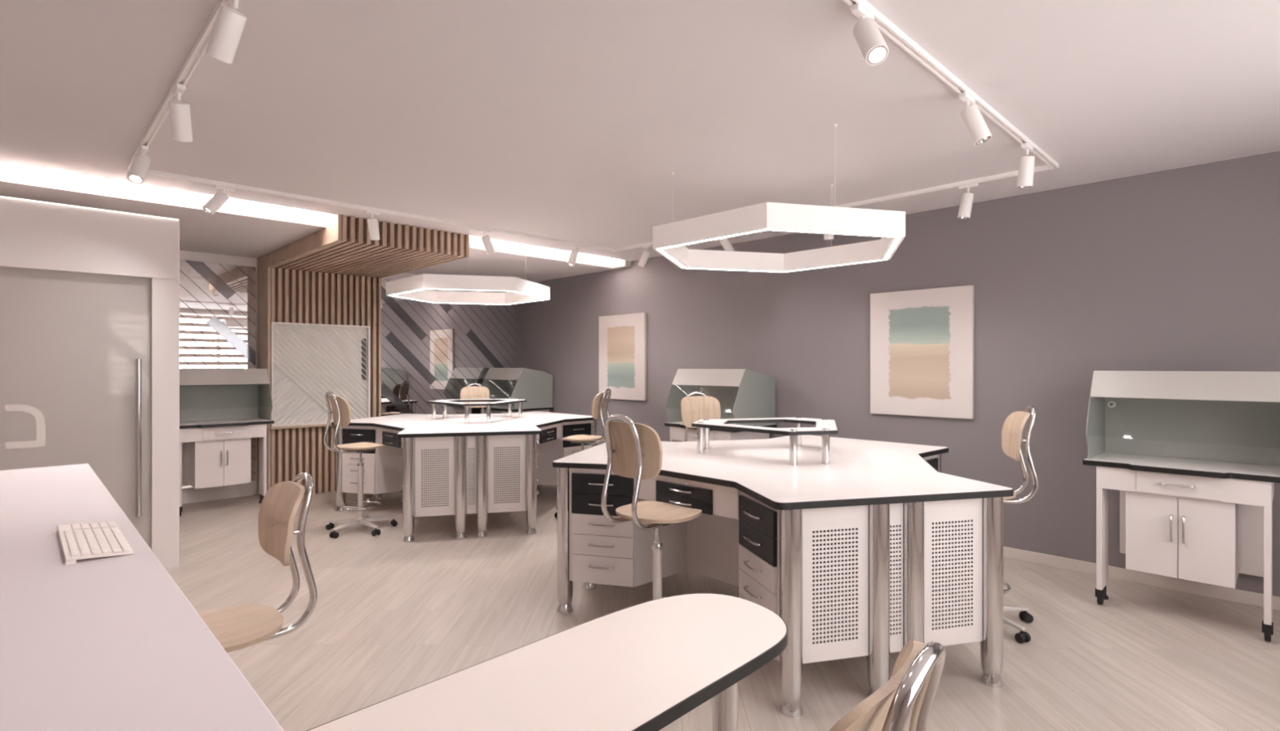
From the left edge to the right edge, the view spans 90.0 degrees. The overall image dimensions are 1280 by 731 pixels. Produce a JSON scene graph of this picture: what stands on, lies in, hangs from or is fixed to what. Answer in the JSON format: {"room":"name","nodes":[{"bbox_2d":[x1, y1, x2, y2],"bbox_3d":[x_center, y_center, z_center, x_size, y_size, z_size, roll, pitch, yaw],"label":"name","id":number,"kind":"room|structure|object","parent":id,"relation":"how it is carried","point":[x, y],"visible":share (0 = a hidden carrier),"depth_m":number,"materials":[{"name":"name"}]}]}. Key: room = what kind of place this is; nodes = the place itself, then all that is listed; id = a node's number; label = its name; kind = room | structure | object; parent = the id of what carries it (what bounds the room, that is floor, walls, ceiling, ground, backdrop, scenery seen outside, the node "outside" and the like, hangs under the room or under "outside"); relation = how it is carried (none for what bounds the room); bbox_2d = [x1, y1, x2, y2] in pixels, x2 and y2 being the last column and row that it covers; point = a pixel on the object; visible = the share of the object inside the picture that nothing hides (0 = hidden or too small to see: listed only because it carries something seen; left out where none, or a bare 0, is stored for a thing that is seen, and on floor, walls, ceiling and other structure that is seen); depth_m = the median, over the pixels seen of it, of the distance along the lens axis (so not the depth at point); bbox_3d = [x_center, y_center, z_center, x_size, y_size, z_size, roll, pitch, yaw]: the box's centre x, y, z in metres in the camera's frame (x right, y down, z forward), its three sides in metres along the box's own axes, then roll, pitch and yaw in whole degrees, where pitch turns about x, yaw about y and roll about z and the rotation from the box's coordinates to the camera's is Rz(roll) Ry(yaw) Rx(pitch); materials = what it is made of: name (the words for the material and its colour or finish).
{"room":"laboratory","nodes":[
{"label":"laboratory","id":0,"kind":"room"},
{"bbox_2d":[0,266,179,569],"bbox_3d":[-4.853,0.207,3.453,3.870,2.585,0.120,0,0,-44],"label":"door frame","id":1,"kind":"structure","parent":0,"point":[165,293],"depth_m":4.70,"materials":[{"name":"white paint"}]},
{"bbox_2d":[0,266,151,549],"bbox_3d":[-4.889,0.426,3.375,3.700,2.127,0.100,0,0,-44],"label":"door","id":2,"kind":"structure","parent":1,"relation":"in","point":[75,348],"depth_m":4.41,"materials":[{"name":"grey glass"}]},
{"bbox_2d":[0,195,178,220],"bbox_3d":[-4.782,-1.081,3.410,3.810,0.005,0.012,0,0,-44],"label":"led strip","id":3,"kind":"object","parent":1,"relation":"attached to","point":[0,196],"visible":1,"depth_m":4.38,"materials":[{"name":"white plastic"}]},
{"bbox_2d":[0,196,179,279],"bbox_3d":[-4.807,-0.861,3.404,3.866,0.448,0.014,0,0,-44],"label":"wall","id":4,"kind":"structure","parent":1,"relation":"attached to","point":[36,235],"depth_m":4.38,"materials":[{"name":"white paint"}]},
{"bbox_2d":[179,250,416,504],"bbox_3d":[-5.000,0.013,6.954,8.745,2.975,0.100,0,0,-44],"label":"wall","id":5,"kind":"structure","parent":0,"point":[192,495],"depth_m":7.21,"materials":[{"name":"white paint"}]},
{"bbox_2d":[179,260,255,488],"bbox_3d":[-6.199,0.095,5.705,4.885,2.470,0.016,0,0,-44],"label":"wall mirror","id":6,"kind":"object","parent":5,"relation":"attached to","point":[217,301],"visible":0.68,"depth_m":7.14,"materials":[{"name":"grey mirror"}]},
{"bbox_2d":[381,279,516,416],"bbox_3d":[-2.714,0.095,9.101,2.266,2.470,0.016,0,0,-44],"label":"wall mirror","id":7,"kind":"object","parent":5,"relation":"attached to","point":[430,351],"visible":0.47,"depth_m":9.00,"materials":[{"name":"grey mirror"}]},
{"bbox_2d":[0,174,617,282],"bbox_3d":[-4.192,-1.268,6.052,8.645,0.045,2.320,0,0,-44],"label":"ceiling","id":8,"kind":"structure","parent":0,"point":[228,231],"depth_m":5.93,"materials":[{"name":"paint"}]},
{"bbox_2d":[386,227,550,305],"bbox_3d":[-1.794,-1.015,6.777,1.455,0.592,1.680,0,0,-44],"label":"pendant","id":9,"kind":"object","parent":8,"relation":"hanging from","point":[420,287],"visible":0.87,"depth_m":6.39,"materials":[{"name":"white metal"}]},
{"bbox_2d":[391,288,546,304],"bbox_3d":[-1.794,-0.726,6.777,1.417,0.008,1.636,0,0,-44],"label":"diffuser","id":10,"kind":"object","parent":9,"relation":"attached to","point":[399,293],"depth_m":7.00,"materials":[{"name":"white plastic"}]},
{"bbox_2d":[0,0,1279,261],"bbox_3d":[-0.746,-1.395,2.589,8.745,0.160,6.950,0,0,-44],"label":"ceiling","id":11,"kind":"structure","parent":0,"point":[566,120],"depth_m":3.15,"materials":[{"name":"paint"}]},
{"bbox_2d":[0,162,602,260],"bbox_3d":[-4.104,-1.455,6.034,8.745,0.040,2.670,0,0,-44],"label":"recessed ceiling light","id":12,"kind":"object","parent":11,"relation":"in","point":[6,169],"depth_m":5.40,"materials":[{"name":"paint"}]},
{"bbox_2d":[126,0,1058,252],"bbox_3d":[-0.331,-1.302,4.201,4.345,0.026,4.315,0,0,-44],"label":"track rail","id":13,"kind":"object","parent":11,"relation":"attached to","point":[883,24],"visible":0.84,"depth_m":3.52,"materials":[{"name":"white metal"}]},
{"bbox_2d":[127,145,151,184],"bbox_3d":[-2.933,-1.173,3.761,0.084,0.230,0.189,0,0,-17],"label":"track spotlight","id":14,"kind":"object","parent":13,"relation":"hanging from","point":[140,164],"visible":1,"depth_m":3.72,"materials":[{"name":"white metal"}]},
{"bbox_2d":[168,83,192,142],"bbox_3d":[-2.152,-1.172,2.996,0.081,0.233,0.184,0,0,-27],"label":"track spotlight","id":15,"kind":"object","parent":13,"relation":"hanging from","point":[180,112],"visible":1,"depth_m":2.98,"materials":[{"name":"white metal"}]},
{"bbox_2d":[201,184,235,215],"bbox_3d":[-3.008,-1.178,4.572,0.080,0.222,0.207,0,0,36],"label":"track spotlight","id":16,"kind":"object","parent":13,"relation":"hanging from","point":[220,198],"visible":1,"depth_m":4.54,"materials":[{"name":"white metal"}]},
{"bbox_2d":[205,0,246,63],"bbox_3d":[-1.425,-1.176,2.223,0.201,0.225,0.083,0,0,28],"label":"track spotlight","id":17,"kind":"object","parent":13,"relation":"hanging from","point":[227,31],"visible":1,"depth_m":2.21,"materials":[{"name":"white metal"}]},
{"bbox_2d":[364,209,380,239],"bbox_3d":[-2.242,-1.169,5.356,0.138,0.240,0.111,0,0,-44],"label":"track spotlight","id":18,"kind":"object","parent":13,"relation":"hanging from","point":[373,227],"visible":1,"depth_m":5.33,"materials":[{"name":"white metal"}]},
{"bbox_2d":[477,228,495,255],"bbox_3d":[-1.459,-1.173,6.099,0.081,0.231,0.191,0,0,34],"label":"track spotlight","id":19,"kind":"object","parent":13,"relation":"attached to","point":[486,240],"visible":1,"depth_m":6.08,"materials":[{"name":"white metal"}]},
{"bbox_2d":[567,244,581,266],"bbox_3d":[-0.704,-1.169,6.827,0.163,0.239,0.080,0,0,-44],"label":"track spotlight","id":20,"kind":"object","parent":13,"relation":"attached to","point":[574,253],"visible":1,"depth_m":6.79,"materials":[{"name":"white metal"}]},
{"bbox_2d":[637,244,652,267],"bbox_3d":[0.058,-1.172,6.882,0.182,0.234,0.086,0,0,29],"label":"track spotlight","id":21,"kind":"object","parent":13,"relation":"hanging from","point":[645,255],"visible":1,"depth_m":6.86,"materials":[{"name":"white metal"}]},
{"bbox_2d":[719,238,734,251],"bbox_3d":[0.815,-1.173,6.131,0.186,0.232,0.081,0,0,22],"label":"track spotlight","id":22,"kind":"object","parent":13,"relation":"attached to","point":[725,242],"visible":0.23,"depth_m":6.09,"materials":[{"name":"white metal"}]},
{"bbox_2d":[823,234,834,240],"bbox_3d":[1.575,-1.169,5.347,0.096,0.240,0.124,0,0,-44],"label":"track spotlight","id":23,"kind":"object","parent":13,"relation":"hanging from","point":[826,237],"visible":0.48,"depth_m":5.32,"materials":[{"name":"white metal"}]},
{"bbox_2d":[850,3,888,65],"bbox_3d":[0.809,-1.174,2.285,0.111,0.229,0.183,0,0,-1],"label":"track spotlight","id":24,"kind":"object","parent":13,"relation":"hanging from","point":[872,44],"visible":1,"depth_m":2.25,"materials":[{"name":"white metal"}]},
{"bbox_2d":[957,182,978,218],"bbox_3d":[2.333,-1.168,4.555,0.131,0.241,0.082,0,0,23],"label":"track spotlight","id":25,"kind":"object","parent":13,"relation":"attached to","point":[966,198],"visible":1,"depth_m":4.53,"materials":[{"name":"white metal"}]},
{"bbox_2d":[959,91,991,145],"bbox_3d":[1.589,-1.170,3.035,0.124,0.238,0.132,0,0,-44],"label":"track spotlight","id":26,"kind":"object","parent":13,"relation":"hanging from","point":[971,117],"visible":1,"depth_m":3.02,"materials":[{"name":"white metal"}]},
{"bbox_2d":[1017,142,1035,187],"bbox_3d":[2.258,-1.168,3.751,0.124,0.241,0.096,0,0,-44],"label":"track spotlight","id":27,"kind":"object","parent":13,"relation":"attached to","point":[1026,164],"visible":1,"depth_m":3.73,"materials":[{"name":"white metal"}]},
{"bbox_2d":[653,124,905,272],"bbox_3d":[0.894,-1.018,4.169,1.455,0.592,1.680,0,0,-44],"label":"pendant","id":28,"kind":"object","parent":11,"relation":"hanging from","point":[670,240],"visible":1,"depth_m":3.70,"materials":[{"name":"white metal"}]},
{"bbox_2d":[657,229,901,271],"bbox_3d":[0.894,-0.729,4.169,1.417,0.008,1.636,0,0,-44],"label":"diffuser","id":29,"kind":"object","parent":28,"relation":"attached to","point":[894,242],"depth_m":3.97,"materials":[{"name":"white plastic"}]},
{"bbox_2d":[165,484,1279,730],"bbox_3d":[-1.678,1.550,3.545,8.745,0.100,9.620,0,0,-44],"label":"floor","id":30,"kind":"structure","parent":0,"point":[391,617],"depth_m":3.58,"materials":[{"name":"brown wood"}]},
{"bbox_2d":[0,463,284,730],"bbox_3d":[-1.800,0.975,1.265,1.287,1.050,3.424,0,0,-44],"label":"countertop","id":31,"kind":"structure","parent":30,"relation":"on","point":[113,643],"depth_m":1.07,"materials":[{"name":"laminate"}]},
{"bbox_2d":[57,521,133,564],"bbox_3d":[-1.393,0.440,1.630,0.122,0.019,0.410,0,0,-44],"label":"keyboard","id":32,"kind":"object","parent":31,"relation":"on","point":[100,540],"visible":1,"depth_m":1.58,"materials":[{"name":"white plastic"}]},
{"bbox_2d":[179,368,274,516],"bbox_3d":[-4.500,0.767,6.817,0.920,1.466,0.725,0,0,-44],"label":"workbench","id":33,"kind":"object","parent":30,"relation":"on","point":[219,408],"visible":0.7,"depth_m":6.74,"materials":[{"name":"white"}]},
{"bbox_2d":[179,368,269,422],"bbox_3d":[-4.545,0.314,6.862,0.868,0.560,0.597,0,0,-44],"label":"hood","id":34,"kind":"object","parent":33,"relation":"attached to","point":[206,395],"depth_m":6.91,"materials":[{"name":"grey"}]},
{"bbox_2d":[197,472,317,653],"bbox_3d":[-1.458,0.949,2.202,0.618,1.102,0.595,0,0,-44],"label":"chair","id":35,"kind":"object","parent":30,"relation":"on","point":[236,628],"visible":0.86,"depth_m":2.29,"materials":[{"name":"brown wood"}]},
{"bbox_2d":[323,391,397,538],"bbox_3d":[-2.529,0.864,5.816,0.595,1.272,0.618,0,0,43],"label":"chair","id":36,"kind":"object","parent":30,"relation":"on","point":[340,408],"visible":1,"depth_m":5.72,"materials":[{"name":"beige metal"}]},
{"bbox_2d":[257,213,469,496],"bbox_3d":[-3.079,0.035,6.927,1.260,2.930,2.619,0,0,-44],"label":"panel","id":37,"kind":"object","parent":30,"relation":"on","point":[319,293],"visible":0.85,"depth_m":7.33,"materials":[{"name":"brown wood"}]},
{"bbox_2d":[331,411,598,542],"bbox_3d":[-1.731,1.040,6.830,2.435,0.920,2.799,0,0,-44],"label":"table","id":38,"kind":"object","parent":30,"relation":"on","point":[441,466],"visible":0.86,"depth_m":5.69,"materials":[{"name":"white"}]},
{"bbox_2d":[426,398,526,423],"bbox_3d":[-1.695,0.477,6.908,0.915,0.205,1.057,0,0,-44],"label":"shelf","id":39,"kind":"object","parent":38,"relation":"on","point":[444,402],"visible":1,"depth_m":6.84,"materials":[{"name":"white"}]},
{"bbox_2d":[460,383,489,413],"bbox_3d":[-2.072,0.864,7.974,0.595,1.272,0.618,0,0,-15],"label":"chair","id":40,"kind":"object","parent":30,"relation":"on","point":[478,392],"visible":0.21,"depth_m":8.18,"materials":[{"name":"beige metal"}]},
{"bbox_2d":[477,368,553,413],"bbox_3d":[-1.836,0.767,9.259,0.725,1.466,0.975,0,0,-44],"label":"workbench","id":41,"kind":"object","parent":30,"relation":"on","point":[535,387],"visible":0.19,"depth_m":9.17,"materials":[{"name":"white metal"}]},
{"bbox_2d":[306,593,787,730],"bbox_3d":[-0.145,1.125,1.521,1.436,0.750,0.521,0,0,-44],"label":"desk","id":42,"kind":"object","parent":30,"relation":"on","point":[642,667],"visible":1,"depth_m":1.55,"materials":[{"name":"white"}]},
{"bbox_2d":[554,388,611,518],"bbox_3d":[-0.579,0.864,6.491,0.618,1.272,0.595,0,0,16],"label":"chair","id":43,"kind":"object","parent":30,"relation":"on","point":[598,406],"visible":0.45,"depth_m":6.33,"materials":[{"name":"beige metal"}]},
{"bbox_2d":[600,413,702,599],"bbox_3d":[0.103,0.864,3.194,0.595,1.272,0.618,0,0,44],"label":"chair","id":44,"kind":"object","parent":30,"relation":"on","point":[634,451],"visible":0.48,"depth_m":3.07,"materials":[{"name":"brown wood"}]},
{"bbox_2d":[680,391,720,441],"bbox_3d":[0.556,0.864,5.341,0.595,1.272,0.618,0,0,-16],"label":"chair","id":45,"kind":"object","parent":30,"relation":"on","point":[693,409],"visible":0.22,"depth_m":5.55,"materials":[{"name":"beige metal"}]},
{"bbox_2d":[664,368,777,442],"bbox_3d":[0.804,0.767,6.550,0.725,1.466,0.920,0,0,-44],"label":"workbench","id":46,"kind":"object","parent":30,"relation":"on","point":[740,393],"visible":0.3,"depth_m":6.47,"materials":[{"name":"white metal"}]},
{"bbox_2d":[552,435,1013,718],"bbox_3d":[0.903,1.040,4.127,2.435,0.920,2.799,0,0,-44],"label":"table","id":47,"kind":"object","parent":30,"relation":"on","point":[873,550],"visible":0.94,"depth_m":2.99,"materials":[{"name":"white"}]},
{"bbox_2d":[691,417,838,465],"bbox_3d":[0.926,0.477,4.261,0.915,0.205,1.057,0,0,-44],"label":"shelf","id":48,"kind":"object","parent":47,"relation":"on","point":[824,427],"visible":1,"depth_m":4.05,"materials":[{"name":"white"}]},
{"bbox_2d":[828,640,946,730],"bbox_3d":[0.201,0.949,1.091,0.618,1.102,0.595,0,0,39],"label":"chair","id":49,"kind":"object","parent":30,"relation":"on","point":[913,682],"visible":1,"depth_m":0.87,"materials":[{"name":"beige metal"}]},
{"bbox_2d":[1001,405,1038,644],"bbox_3d":[1.975,0.864,3.756,0.618,1.272,0.595,0,0,18],"label":"chair","id":50,"kind":"object","parent":30,"relation":"on","point":[1014,424],"visible":0.51,"depth_m":3.63,"materials":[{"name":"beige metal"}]},
{"bbox_2d":[1082,370,1279,642],"bbox_3d":[3.348,0.767,3.940,0.725,1.466,0.920,0,0,-44],"label":"workbench","id":51,"kind":"object","parent":30,"relation":"on","point":[1193,458],"visible":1,"depth_m":3.84,"materials":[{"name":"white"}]},
{"bbox_2d":[1090,370,1279,466],"bbox_3d":[3.394,0.314,3.985,0.597,0.560,0.868,0,0,-44],"label":"hood","id":52,"kind":"object","parent":51,"relation":"attached to","point":[1156,418],"depth_m":3.97,"materials":[{"name":"grey"}]},
{"bbox_2d":[516,151,1279,597],"bbox_3d":[1.417,0.013,6.562,0.100,2.975,9.620,0,0,-44],"label":"wall","id":53,"kind":"structure","parent":0,"point":[1178,269],"depth_m":4.97,"materials":[{"name":"grey paint"}]},
{"bbox_2d":[612,258,631,268],"bbox_3d":[-0.235,-1.337,8.114,0.100,0.185,0.246,0,0,-44],"label":"trim","id":54,"kind":"structure","parent":53,"relation":"attached to","point":[616,264],"depth_m":8.07,"materials":[{"name":"paint"}]},
{"bbox_2d":[599,312,646,400],"bbox_3d":[-0.231,-0.108,8.153,0.036,1.080,0.862,0,0,-44],"label":"canvas painting","id":55,"kind":"object","parent":53,"relation":"attached to","point":[622,338],"visible":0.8,"depth_m":8.10},
{"bbox_2d":[870,284,973,419],"bbox_3d":[2.386,-0.108,5.468,0.036,1.080,0.862,0,0,-44],"label":"canvas painting","id":56,"kind":"object","parent":53,"relation":"attached to","point":[922,341],"visible":1,"depth_m":5.42},
{"bbox_2d":[1003,546,1279,610],"bbox_3d":[1.384,1.459,6.515,0.014,0.082,9.400,0,0,-44],"label":"baseboard","id":57,"kind":"structure","parent":53,"relation":"attached to","point":[1255,599],"depth_m":4.35,"materials":[{"name":"beige paint"}]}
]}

